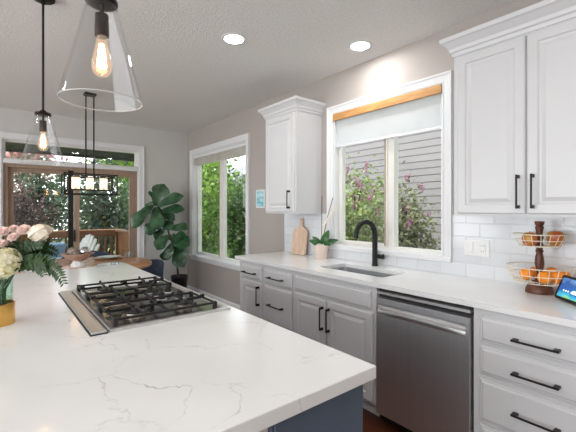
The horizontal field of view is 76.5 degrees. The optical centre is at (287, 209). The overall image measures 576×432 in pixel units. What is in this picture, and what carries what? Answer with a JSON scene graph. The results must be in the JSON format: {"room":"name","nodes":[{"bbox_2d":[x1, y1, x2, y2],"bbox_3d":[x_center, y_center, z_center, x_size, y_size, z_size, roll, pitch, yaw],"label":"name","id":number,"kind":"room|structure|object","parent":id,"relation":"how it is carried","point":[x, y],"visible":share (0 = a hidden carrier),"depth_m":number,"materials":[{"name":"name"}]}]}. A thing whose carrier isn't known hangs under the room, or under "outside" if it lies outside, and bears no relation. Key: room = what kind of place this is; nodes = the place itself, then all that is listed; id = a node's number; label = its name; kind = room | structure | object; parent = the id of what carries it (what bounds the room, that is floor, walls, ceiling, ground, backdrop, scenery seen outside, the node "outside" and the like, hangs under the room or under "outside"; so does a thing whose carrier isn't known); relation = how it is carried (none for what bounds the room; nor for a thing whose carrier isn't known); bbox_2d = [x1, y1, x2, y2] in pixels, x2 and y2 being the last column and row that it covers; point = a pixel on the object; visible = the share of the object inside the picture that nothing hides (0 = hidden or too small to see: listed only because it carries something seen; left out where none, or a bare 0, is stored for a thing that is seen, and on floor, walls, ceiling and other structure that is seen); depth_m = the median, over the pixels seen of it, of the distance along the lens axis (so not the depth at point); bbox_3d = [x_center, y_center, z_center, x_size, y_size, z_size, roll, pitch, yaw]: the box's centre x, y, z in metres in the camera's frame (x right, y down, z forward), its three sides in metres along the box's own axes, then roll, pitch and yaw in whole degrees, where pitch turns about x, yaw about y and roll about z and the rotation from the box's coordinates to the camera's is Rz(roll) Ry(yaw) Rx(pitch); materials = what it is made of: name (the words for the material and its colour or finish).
{"room":"kitchen","nodes":[
{"label":"kitchen","id":0,"kind":"room"},
{"bbox_2d":[0,107,186,281],"bbox_3d":[-4.380,0.085,4.193,6.698,2.790,0.150,0,0,-39],"label":"wall","id":1,"kind":"structure","parent":0,"point":[165,151],"depth_m":5.82,"materials":[{"name":"paint"}]},
{"bbox_2d":[5,142,133,161],"bbox_3d":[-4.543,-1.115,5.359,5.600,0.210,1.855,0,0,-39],"label":"transom window","id":2,"kind":"structure","parent":1,"relation":"attached to","point":[9,146],"depth_m":6.55,"materials":[{"name":"clear glass"}]},
{"bbox_2d":[0,131,143,257],"bbox_3d":[-3.042,0.189,5.247,1.851,2.383,0.176,0,0,-39],"label":"door","id":3,"kind":"structure","parent":1,"relation":"in","point":[8,166],"depth_m":5.20,"materials":[{"name":"white paint"}]},
{"bbox_2d":[171,274,187,287],"bbox_3d":[-1.668,1.192,5.607,0.260,0.375,0.260,0,0,-39],"label":"pot","id":4,"kind":"object","parent":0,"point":[180,279],"depth_m":5.52,"materials":[{"name":"black ceramic"}]},
{"bbox_2d":[0,0,517,132],"bbox_3d":[-1.484,-1.385,0.692,6.848,0.150,9.235,0,0,-39],"label":"ceiling","id":5,"kind":"structure","parent":0,"point":[188,79],"depth_m":2.96,"materials":[{"name":"paint"}]},
{"bbox_2d":[20,0,64,165],"bbox_3d":[-1.498,-0.798,2.233,0.228,1.024,0.228,0,0,-39],"label":"pendant light","id":6,"kind":"object","parent":5,"relation":"hanging from","point":[42,113],"visible":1,"depth_m":2.23,"materials":[{"name":"black metal"}]},
{"bbox_2d":[39,116,46,131],"bbox_3d":[-1.498,-0.528,2.233,0.039,0.099,0.039,0,0,-39],"label":"socket","id":7,"kind":"object","parent":6,"relation":"attached to","point":[42,124],"depth_m":2.22,"materials":[{"name":"brown metal"}]},
{"bbox_2d":[61,92,117,195],"bbox_3d":[-2.229,-0.739,4.107,0.533,1.142,0.213,0,0,-39],"label":"chandelier","id":8,"kind":"object","parent":5,"relation":"hanging from","point":[86,94],"visible":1,"depth_m":4.08,"materials":[{"name":"black metal"}]},
{"bbox_2d":[57,0,142,111],"bbox_3d":[-0.557,-0.817,1.091,0.228,0.986,0.228,0,0,-39],"label":"pendant light","id":9,"kind":"object","parent":5,"relation":"hanging from","point":[101,29],"visible":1,"depth_m":1.08,"materials":[{"name":"clear glass"}]},
{"bbox_2d":[94,4,108,39],"bbox_3d":[-0.557,-0.567,1.091,0.039,0.099,0.039,0,0,-39],"label":"socket","id":10,"kind":"object","parent":9,"relation":"attached to","point":[101,29],"depth_m":1.08,"materials":[{"name":"brown metal"}]},
{"bbox_2d":[221,33,246,44],"bbox_3d":[-0.413,-1.306,2.791,0.196,0.006,0.196,0,0,-39],"label":"recessed light","id":11,"kind":"object","parent":5,"relation":"in","point":[229,38],"visible":1,"depth_m":2.78,"materials":[{"name":"white paint"}]},
{"bbox_2d":[348,40,372,51],"bbox_3d":[0.575,-1.306,2.911,0.196,0.006,0.196,0,0,-39],"label":"recessed light","id":12,"kind":"object","parent":5,"relation":"in","point":[360,45],"visible":1,"depth_m":2.90,"materials":[{"name":"white paint"}]},
{"bbox_2d":[187,0,543,304],"bbox_3d":[1.131,0.085,2.784,0.150,2.790,9.235,0,0,-39],"label":"wall","id":13,"kind":"structure","parent":0,"point":[425,57],"depth_m":3.87,"materials":[{"name":"beige paint"}]},
{"bbox_2d":[187,285,239,309],"bbox_3d":[-0.867,1.327,5.149,0.016,0.105,2.745,0,0,-39],"label":"baseboard","id":14,"kind":"structure","parent":13,"relation":"attached to","point":[209,295],"depth_m":5.39,"materials":[{"name":"white paint"}]},
{"bbox_2d":[189,133,249,270],"bbox_3d":[-1.015,-0.086,5.431,0.195,1.803,1.816,0,0,-39],"label":"window","id":15,"kind":"structure","parent":13,"relation":"in","point":[196,253],"depth_m":5.43,"materials":[{"name":"white paint"}]},
{"bbox_2d":[194,142,245,165],"bbox_3d":[-1.033,-0.810,5.417,0.051,0.164,1.622,0,0,-39],"label":"raised blind","id":16,"kind":"object","parent":15,"relation":"attached to","point":[238,150],"visible":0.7,"depth_m":5.29,"materials":[{"name":"beige fabric"}]},
{"bbox_2d":[256,189,265,207],"bbox_3d":[-0.336,-0.138,4.482,0.018,0.225,0.190,0,0,-39],"label":"print","id":17,"kind":"object","parent":13,"relation":"attached to","point":[260,194],"visible":1,"depth_m":4.45,"materials":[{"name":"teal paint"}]},
{"bbox_2d":[258,95,325,213],"bbox_3d":[0.028,-0.509,3.728,0.392,1.091,0.627,0,0,-39],"label":"upper cabinet","id":18,"kind":"object","parent":13,"relation":"attached to","point":[293,124],"visible":1,"depth_m":3.56,"materials":[{"name":"white paint"}]},
{"bbox_2d":[327,70,452,262],"bbox_3d":[0.834,-0.310,3.132,0.180,1.370,1.250,0,0,-39],"label":"window","id":19,"kind":"structure","parent":13,"relation":"in","point":[335,156],"depth_m":3.08,"materials":[{"name":"white paint"}]},
{"bbox_2d":[333,84,441,147],"bbox_3d":[0.789,-0.759,3.096,0.048,0.318,1.096,0,0,-39],"label":"roller shade","id":20,"kind":"object","parent":19,"relation":"attached to","point":[418,111],"visible":0.89,"depth_m":3.02,"materials":[{"name":"white fabric"}]},
{"bbox_2d":[284,214,575,289],"bbox_3d":[0.877,0.251,2.975,0.010,0.430,2.930,0,0,-39],"label":"backsplash","id":21,"kind":"structure","parent":13,"relation":"attached to","point":[498,230],"depth_m":2.43,"materials":[{"name":"tile"}]},
{"bbox_2d":[464,240,489,256],"bbox_3d":[1.273,0.258,2.463,0.010,0.108,0.167,0,0,-39],"label":"outlet plate","id":22,"kind":"object","parent":13,"relation":"attached to","point":[480,248],"visible":1,"depth_m":2.46,"materials":[{"name":"white plastic"}]},
{"bbox_2d":[468,243,472,252],"bbox_3d":[1.247,0.258,2.492,0.005,0.068,0.034,0,0,-39],"label":"rocker switch","id":23,"kind":"object","parent":22,"relation":"attached to","point":[470,245],"depth_m":2.49,"materials":[{"name":"white plastic"}]},
{"bbox_2d":[480,243,484,253],"bbox_3d":[1.296,0.258,2.430,0.004,0.068,0.034,0,0,-39],"label":"receptacle","id":24,"kind":"object","parent":22,"relation":"attached to","point":[482,245],"depth_m":2.43,"materials":[{"name":"white plastic"}]},
{"bbox_2d":[439,0,575,216],"bbox_3d":[1.381,-0.509,2.036,0.392,1.091,0.922,0,0,-39],"label":"upper cabinet","id":25,"kind":"object","parent":13,"relation":"attached to","point":[515,72],"visible":1,"depth_m":1.97,"materials":[{"name":"white paint"}]},
{"bbox_2d":[363,408,403,431],"bbox_3d":[-1.484,1.430,0.692,6.548,0.100,8.935,0,0,-39],"label":"floor","id":26,"kind":"structure","parent":0,"point":[372,422],"depth_m":2.35,"materials":[{"name":"red wood"}]},
{"bbox_2d":[16,257,151,272],"bbox_3d":[-2.319,1.000,4.164,1.440,0.760,1.440,0,0,-39],"label":"dining table","id":27,"kind":"object","parent":26,"relation":"on","point":[141,263],"visible":0.16,"depth_m":4.31,"materials":[{"name":"brown wood"}]},
{"bbox_2d":[61,252,94,267],"bbox_3d":[-2.302,0.546,3.998,0.326,0.147,0.326,0,0,-39],"label":"pedestal bowl","id":28,"kind":"object","parent":27,"relation":"on","point":[77,260],"visible":0.93,"depth_m":3.93,"materials":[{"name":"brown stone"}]},
{"bbox_2d":[67,247,77,254],"bbox_3d":[-2.360,0.464,3.998,0.112,0.112,0.112,0,0,-39],"label":"ball","id":29,"kind":"object","parent":28,"relation":"in","point":[70,251],"visible":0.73,"depth_m":3.96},
{"bbox_2d":[79,247,90,254],"bbox_3d":[-2.236,0.458,4.018,0.112,0.112,0.112,0,0,-39],"label":"ball","id":30,"kind":"object","parent":28,"relation":"in","point":[84,250],"visible":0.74,"depth_m":3.98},
{"bbox_2d":[94,256,123,259],"bbox_3d":[-2.291,0.614,4.673,0.352,0.012,0.352,0,0,-39],"label":"charger plate","id":31,"kind":"object","parent":27,"relation":"on","point":[120,256],"visible":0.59,"depth_m":4.62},
{"bbox_2d":[61,251,110,258],"bbox_3d":[-2.790,0.988,5.070,0.672,0.789,0.610,0,0,-27],"label":"dining chair","id":32,"kind":"object","parent":26,"relation":"on","point":[97,253],"visible":0.07,"depth_m":5.32,"materials":[{"name":"blue fabric"}]},
{"bbox_2d":[141,259,163,276],"bbox_3d":[-1.948,1.036,4.890,0.590,0.692,0.535,0,0,27],"label":"dining chair","id":33,"kind":"object","parent":26,"relation":"on","point":[157,267],"visible":0.23,"depth_m":5.03,"materials":[{"name":"blue fabric"}]},
{"bbox_2d":[130,184,189,287],"bbox_3d":[-1.933,0.488,5.593,0.892,1.784,0.318,0,0,3],"label":"fiddle leaf fig","id":34,"kind":"object","parent":26,"relation":"on","point":[160,194],"visible":0.96,"depth_m":5.55,"materials":[{"name":"plant"}]},
{"bbox_2d":[240,260,265,319],"bbox_3d":[-0.127,0.939,3.690,0.677,0.883,0.447,0,0,-39],"label":"base cabinet","id":35,"kind":"object","parent":26,"relation":"on","point":[252,275],"visible":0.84,"depth_m":3.47,"materials":[{"name":"white paint"}]},
{"bbox_2d":[265,265,294,331],"bbox_3d":[0.143,0.939,3.352,0.677,0.883,0.413,0,0,-39],"label":"base cabinet","id":36,"kind":"object","parent":26,"relation":"on","point":[280,282],"visible":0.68,"depth_m":3.14,"materials":[{"name":"white paint"}]},
{"bbox_2d":[268,385,362,431],"bbox_3d":[-0.700,0.943,2.002,0.356,0.874,2.578,0,0,-39],"label":"base cabinet","id":37,"kind":"object","parent":26,"relation":"on","point":[343,412],"visible":0.02,"depth_m":1.01,"materials":[{"name":"blue paint"}]},
{"bbox_2d":[0,264,375,431],"bbox_3d":[-1.083,0.485,1.706,1.340,0.039,2.642,0,0,-39],"label":"countertop","id":38,"kind":"structure","parent":37,"relation":"on","point":[232,370],"depth_m":1.07,"materials":[{"name":"white stone"}]},
{"bbox_2d":[0,279,14,326],"bbox_3d":[-1.190,0.366,1.488,0.126,0.200,0.126,0,0,-39],"label":"flower vase","id":39,"kind":"object","parent":38,"relation":"on","point":[7,311],"visible":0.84,"depth_m":1.47,"materials":[{"name":"gold glass"}]},
{"bbox_2d":[0,239,6,248],"bbox_3d":[-1.173,0.281,1.463,0.112,0.330,0.034,0,0,21],"label":"bloom","id":40,"kind":"object","parent":39,"relation":"in","point":[3,243],"visible":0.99,"depth_m":1.45,"materials":[{"name":"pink plant"}]},
{"bbox_2d":[0,226,9,304],"bbox_3d":[-1.167,0.257,1.491,0.053,0.379,0.043,0,0,22],"label":"bloom","id":41,"kind":"object","parent":39,"relation":"in","point":[3,230],"visible":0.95,"depth_m":1.49,"materials":[{"name":"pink plant"}]},
{"bbox_2d":[1,225,17,248],"bbox_3d":[-1.183,0.254,1.516,0.107,0.385,0.036,0,0,-45],"label":"bloom","id":42,"kind":"object","parent":39,"relation":"in","point":[13,228],"visible":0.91,"depth_m":1.54,"materials":[{"name":"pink plant"}]},
{"bbox_2d":[0,246,22,278],"bbox_3d":[-1.105,0.294,1.422,0.128,0.305,0.141,0,0,-15],"label":"bloom","id":43,"kind":"object","parent":39,"relation":"in","point":[9,261],"visible":0.99,"depth_m":1.39,"materials":[{"name":"beige plant"}]},
{"bbox_2d":[7,232,18,245],"bbox_3d":[-1.150,0.268,1.476,0.145,0.356,0.035,0,0,19],"label":"bloom","id":44,"kind":"object","parent":39,"relation":"in","point":[11,237],"visible":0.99,"depth_m":1.46,"materials":[{"name":"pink plant"}]},
{"bbox_2d":[0,224,30,304],"bbox_3d":[-1.125,0.252,1.492,0.145,0.388,0.044,0,0,3],"label":"bloom","id":45,"kind":"object","parent":39,"relation":"in","point":[22,229],"visible":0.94,"depth_m":1.49,"materials":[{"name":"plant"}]},
{"bbox_2d":[0,235,48,303],"bbox_3d":[-1.102,0.272,1.516,0.243,0.358,0.160,0,0,7],"label":"leafy spray","id":46,"kind":"object","parent":39,"relation":"in","point":[6,281],"visible":0.21,"depth_m":1.50,"materials":[{"name":"green plant"}]},
{"bbox_2d":[13,239,43,255],"bbox_3d":[-1.070,0.192,1.458,0.204,0.150,0.014,0,0,6],"label":"frond","id":47,"kind":"object","parent":46,"relation":"on","point":[26,243],"visible":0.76,"depth_m":1.45,"materials":[{"name":"green plant"}]},
{"bbox_2d":[2,224,52,304],"bbox_3d":[-1.065,0.251,1.467,0.230,0.390,0.070,0,0,5],"label":"bud","id":48,"kind":"object","parent":39,"relation":"in","point":[38,232],"visible":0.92,"depth_m":1.45,"materials":[{"name":"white plant"}]},
{"bbox_2d":[14,253,47,277],"bbox_3d":[-1.054,0.229,1.437,0.233,0.118,0.018,0,0,4],"label":"frond","id":49,"kind":"object","parent":39,"relation":"in","point":[28,258],"visible":0.76,"depth_m":1.43,"materials":[{"name":"green plant"}]},
{"bbox_2d":[0,252,67,286],"bbox_3d":[-1.013,0.236,1.448,0.297,0.137,0.021,0,0,3],"label":"frond","id":50,"kind":"object","parent":39,"relation":"in","point":[46,259],"visible":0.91,"depth_m":1.44,"materials":[{"name":"green plant"}]},
{"bbox_2d":[22,241,59,256],"bbox_3d":[-1.059,0.198,1.502,0.227,0.140,0.017,0,0,-8],"label":"frond","id":51,"kind":"object","parent":39,"relation":"in","point":[47,245],"visible":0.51,"depth_m":1.51,"materials":[{"name":"green plant"}]},
{"bbox_2d":[58,290,107,336],"bbox_3d":[-0.980,0.460,1.707,0.060,0.012,0.888,0,0,-39],"label":"downdraft vent","id":52,"kind":"object","parent":38,"relation":"on","point":[92,326],"visible":1,"depth_m":1.57,"materials":[{"name":"metal"}]},
{"bbox_2d":[72,276,229,332],"bbox_3d":[-0.748,0.439,1.893,0.527,0.054,0.880,0,0,-39],"label":"gas cooktop","id":53,"kind":"object","parent":38,"relation":"in","point":[124,305],"visible":1,"depth_m":1.74,"materials":[{"name":"metal"}]},
{"bbox_2d":[294,271,379,416],"bbox_3d":[0.534,0.939,2.863,0.677,0.883,0.835,0,0,-39],"label":"base cabinet","id":54,"kind":"object","parent":26,"relation":"on","point":[340,315],"visible":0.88,"depth_m":2.59,"materials":[{"name":"white paint"}]},
{"bbox_2d":[235,251,575,327],"bbox_3d":[0.626,0.481,2.776,0.646,0.030,2.932,0,0,-39],"label":"countertop","id":55,"kind":"structure","parent":54,"relation":"on","point":[506,298],"depth_m":2.25,"materials":[{"name":"stone"}]},
{"bbox_2d":[291,218,307,254],"bbox_3d":[0.128,0.273,3.835,0.078,0.384,0.216,0,0,-39],"label":"cutting board","id":56,"kind":"object","parent":55,"relation":"on","point":[300,234],"visible":1,"depth_m":3.82,"materials":[{"name":"beige wood"}]},
{"bbox_2d":[309,198,338,259],"bbox_3d":[0.343,0.166,3.464,0.271,0.600,0.146,0,0,17],"label":"potted orchid","id":57,"kind":"object","parent":55,"relation":"on","point":[321,245],"visible":1,"depth_m":3.45,"materials":[{"name":"white ceramic"}]},
{"bbox_2d":[332,267,392,277],"bbox_3d":[0.574,0.588,2.857,0.357,0.184,0.677,0,0,-39],"label":"sink","id":58,"kind":"object","parent":55,"relation":"in","point":[354,270],"visible":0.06,"depth_m":3.03,"materials":[{"name":"metal"}]},
{"bbox_2d":[354,219,384,265],"bbox_3d":[0.657,0.272,2.958,0.282,0.389,0.116,0,0,-39],"label":"kitchen faucet","id":59,"kind":"object","parent":55,"relation":"on","point":[375,256],"visible":1,"depth_m":3.03,"materials":[{"name":"black metal"}]},
{"bbox_2d":[506,221,575,294],"bbox_3d":[1.419,0.264,2.060,0.325,0.404,0.325,0,0,11],"label":"fruit stand","id":60,"kind":"object","parent":55,"relation":"on","point":[534,286],"visible":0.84,"depth_m":2.04,"materials":[{"name":"brown wood"}]},
{"bbox_2d":[519,268,532,279],"bbox_3d":[1.363,0.366,2.090,0.069,0.067,0.069,0,0,8],"label":"orange","id":61,"kind":"object","parent":60,"relation":"on","point":[525,272],"visible":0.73,"depth_m":2.07,"materials":[{"name":"orange food"}]},
{"bbox_2d":[522,231,537,245],"bbox_3d":[1.351,0.158,2.040,0.077,0.080,0.077,0,0,-39],"label":"apple","id":62,"kind":"object","parent":60,"relation":"in","point":[526,237],"visible":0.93,"depth_m":2.01,"materials":[{"name":"orange food"}]},
{"bbox_2d":[529,267,536,277],"bbox_3d":[1.437,0.366,2.130,0.069,0.067,0.069,0,0,39],"label":"orange","id":63,"kind":"object","parent":60,"relation":"in","point":[533,271],"visible":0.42,"depth_m":2.11,"materials":[{"name":"orange food"}]},
{"bbox_2d":[512,232,567,247],"bbox_3d":[1.419,0.169,2.060,0.262,0.070,0.262,0,0,-39],"label":"wire basket","id":64,"kind":"object","parent":60,"relation":"on","point":[540,235],"depth_m":2.02,"materials":[{"name":"white metal"}]},
{"bbox_2d":[506,262,575,285],"bbox_3d":[1.419,0.360,2.060,0.326,0.088,0.326,0,0,-39],"label":"wire basket","id":65,"kind":"object","parent":60,"relation":"on","point":[539,267],"depth_m":2.03,"materials":[{"name":"beige metal"}]},
{"bbox_2d":[537,271,551,283],"bbox_3d":[1.389,0.366,1.976,0.069,0.067,0.069,0,0,-39],"label":"orange","id":66,"kind":"object","parent":60,"relation":"in","point":[543,274],"visible":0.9,"depth_m":1.95,"materials":[{"name":"orange food"}]},
{"bbox_2d":[546,231,565,245],"bbox_3d":[1.489,0.153,2.030,0.086,0.090,0.086,0,0,21],"label":"apple","id":67,"kind":"object","parent":60,"relation":"in","point":[553,238],"visible":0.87,"depth_m":2.00,"materials":[{"name":"red food"}]},
{"bbox_2d":[551,272,563,283],"bbox_3d":[1.457,0.366,1.972,0.069,0.067,0.069,0,0,-23],"label":"orange","id":68,"kind":"object","parent":60,"relation":"in","point":[554,274],"visible":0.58,"depth_m":1.96,"materials":[{"name":"orange food"}]},
{"bbox_2d":[555,275,575,304],"bbox_3d":[1.454,0.403,1.796,0.125,0.127,0.250,0,0,5],"label":"smart display","id":69,"kind":"object","parent":55,"relation":"on","point":[566,290],"visible":1,"depth_m":1.85,"materials":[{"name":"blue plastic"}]},
{"bbox_2d":[376,288,473,431],"bbox_3d":[0.994,0.940,2.305,0.645,0.880,0.598,0,0,-39],"label":"dishwasher","id":70,"kind":"object","parent":26,"relation":"on","point":[425,346],"visible":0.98,"depth_m":2.09,"materials":[{"name":"silver metal"}]},
{"bbox_2d":[474,308,575,431],"bbox_3d":[1.344,0.939,1.851,0.677,0.883,0.532,0,0,-39],"label":"base cabinet","id":71,"kind":"object","parent":26,"relation":"on","point":[525,368],"visible":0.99,"depth_m":1.69,"materials":[{"name":"white paint"}]},
{"label":"outside","id":72,"kind":"structure","parent":0,"visible":0},
{"bbox_3d":[-4.638,1.515,5.277,5.350,0.170,1.863,0,0,-39],"label":"floor","id":73,"kind":"structure","parent":72,"visible":0},
{"bbox_2d":[47,242,66,257],"bbox_3d":[-4.082,1.005,6.287,0.420,0.850,0.420,0,0,-39],"label":"chair","id":74,"kind":"object","parent":73,"relation":"on","point":[60,246],"visible":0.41,"depth_m":6.21,"materials":[{"name":"blue fabric"}]},
{"bbox_2d":[15,229,128,256],"bbox_3d":[-4.617,0.905,5.267,4.570,1.050,1.745,0,0,-39],"label":"deck railing","id":75,"kind":"object","parent":73,"relation":"on","point":[121,235],"visible":0.16,"depth_m":6.93,"materials":[{"name":"brown wood"}]},
{"bbox_2d":[51,234,99,258],"bbox_3d":[-3.493,0.920,5.847,0.830,1.020,1.060,0,0,33],"label":"chair","id":76,"kind":"object","parent":73,"relation":"on","point":[89,241],"visible":0.14,"depth_m":6.04,"materials":[{"name":"white plastic"}]},
{"bbox_3d":[-2.291,0.602,4.673,0.286,0.019,0.286,0,0,-39],"label":"dinner plate","id":77,"kind":"object","parent":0,"visible":0},
{"bbox_2d":[99,255,117,257],"bbox_3d":[-2.291,0.598,4.673,0.223,0.015,0.223,0,0,-39],"label":"dinner plate","id":78,"kind":"object","parent":77,"relation":"on","point":[105,256],"visible":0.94,"depth_m":4.72,"materials":[{"name":"white ceramic"}]},
{"bbox_3d":[-1.938,0.602,4.007,0.286,0.019,0.286,0,0,-39],"label":"dinner plate","id":79,"kind":"object","parent":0,"visible":0},
{"bbox_2d":[100,262,121,265],"bbox_3d":[-1.938,0.598,4.007,0.223,0.015,0.223,0,0,-39],"label":"dinner plate","id":80,"kind":"object","parent":79,"relation":"on","point":[111,263],"visible":0.87,"depth_m":4.03,"materials":[{"name":"white ceramic"}]},
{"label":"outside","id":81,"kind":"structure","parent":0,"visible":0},
{"bbox_2d":[14,236,245,257],"bbox_3d":[-2.499,1.830,9.527,36.000,0.200,34.000,0,0,-39],"label":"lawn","id":82,"kind":"structure","parent":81,"point":[109,236],"depth_m":16.62,"materials":[{"name":"green plant"}]},
{"bbox_2d":[5,151,67,190],"bbox_3d":[-10.152,-1.208,13.400,4.861,5.877,4.868,0,0,44],"label":"blossom tree","id":83,"kind":"object","parent":82,"relation":"on","point":[35,157],"visible":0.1,"depth_m":13.47,"materials":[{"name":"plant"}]},
{"bbox_2d":[14,179,59,241],"bbox_3d":[-5.670,0.509,7.902,1.298,2.445,1.239,0,0,-21],"label":"broadleaf tree","id":84,"kind":"object","parent":82,"relation":"on","point":[23,209],"visible":0.54,"depth_m":7.85,"materials":[{"name":"brown plant"}]},
{"bbox_2d":[7,152,94,250],"bbox_3d":[-6.747,-0.323,9.932,1.693,4.173,3.402,0,0,42],"label":"evergreen tree","id":85,"kind":"object","parent":82,"relation":"on","point":[50,185],"visible":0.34,"depth_m":9.84,"materials":[{"name":"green plant"}]},
{"bbox_2d":[43,158,133,254],"bbox_3d":[-4.729,-0.291,9.381,1.968,4.114,2.572,0,0,26],"label":"evergreen tree","id":86,"kind":"object","parent":82,"relation":"on","point":[102,216],"visible":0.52,"depth_m":9.02,"materials":[{"name":"green plant"}]},
{"bbox_2d":[87,158,133,211],"bbox_3d":[-6.701,-1.500,16.081,4.453,6.462,4.082,0,0,-23],"label":"broadleaf tree","id":87,"kind":"object","parent":82,"relation":"on","point":[116,161],"visible":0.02,"depth_m":15.20,"materials":[{"name":"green plant"}]},
{"bbox_2d":[99,162,133,224],"bbox_3d":[-4.805,-0.217,11.858,2.938,4.018,1.965,0,0,-35],"label":"evergreen tree","id":88,"kind":"object","parent":82,"relation":"on","point":[123,188],"visible":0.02,"depth_m":11.40,"materials":[{"name":"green plant"}]},
{"bbox_2d":[202,157,239,255],"bbox_3d":[-2.068,-0.522,9.169,1.826,4.510,2.366,0,0,18],"label":"shrub","id":89,"kind":"object","parent":82,"relation":"on","point":[210,172],"visible":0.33,"depth_m":8.83,"materials":[{"name":"green plant"}]},
{"bbox_2d":[202,161,245,259],"bbox_3d":[-1.010,0.332,7.796,1.801,2.799,1.777,0,0,-13],"label":"shrub","id":90,"kind":"object","parent":82,"relation":"on","point":[236,221],"visible":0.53,"depth_m":7.59,"materials":[{"name":"green plant"}]},
{"bbox_2d":[212,159,245,258],"bbox_3d":[-1.732,-0.031,12.138,3.186,3.562,3.742,0,0,-33],"label":"shrub","id":91,"kind":"object","parent":82,"relation":"on","point":[235,160],"visible":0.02,"depth_m":11.50,"materials":[{"name":"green plant"}]},
{"bbox_2d":[217,165,245,190],"bbox_3d":[-2.343,-0.395,20.537,5.600,4.250,4.600,0,0,-39],"label":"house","id":92,"kind":"structure","parent":82,"relation":"on","point":[243,168],"depth_m":19.18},
{"bbox_2d":[345,152,412,242],"bbox_3d":[1.002,0.417,5.409,1.542,2.628,1.702,0,0,34],"label":"shrub","id":93,"kind":"object","parent":82,"relation":"on","point":[360,204],"visible":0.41,"depth_m":5.33,"materials":[{"name":"green plant"}]},
{"bbox_2d":[345,129,440,249],"bbox_3d":[4.459,-0.820,5.552,3.700,5.100,9.700,0,0,-39],"label":"neighbor house","id":94,"kind":"structure","parent":82,"relation":"on","point":[421,152],"depth_m":6.14,"materials":[{"name":"grey wood"}]},
{"bbox_2d":[365,161,440,249],"bbox_3d":[1.419,0.560,4.707,1.243,2.343,1.064,0,0,-24],"label":"shrub","id":95,"kind":"object","parent":82,"relation":"on","point":[407,224],"visible":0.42,"depth_m":4.53,"materials":[{"name":"green plant"}]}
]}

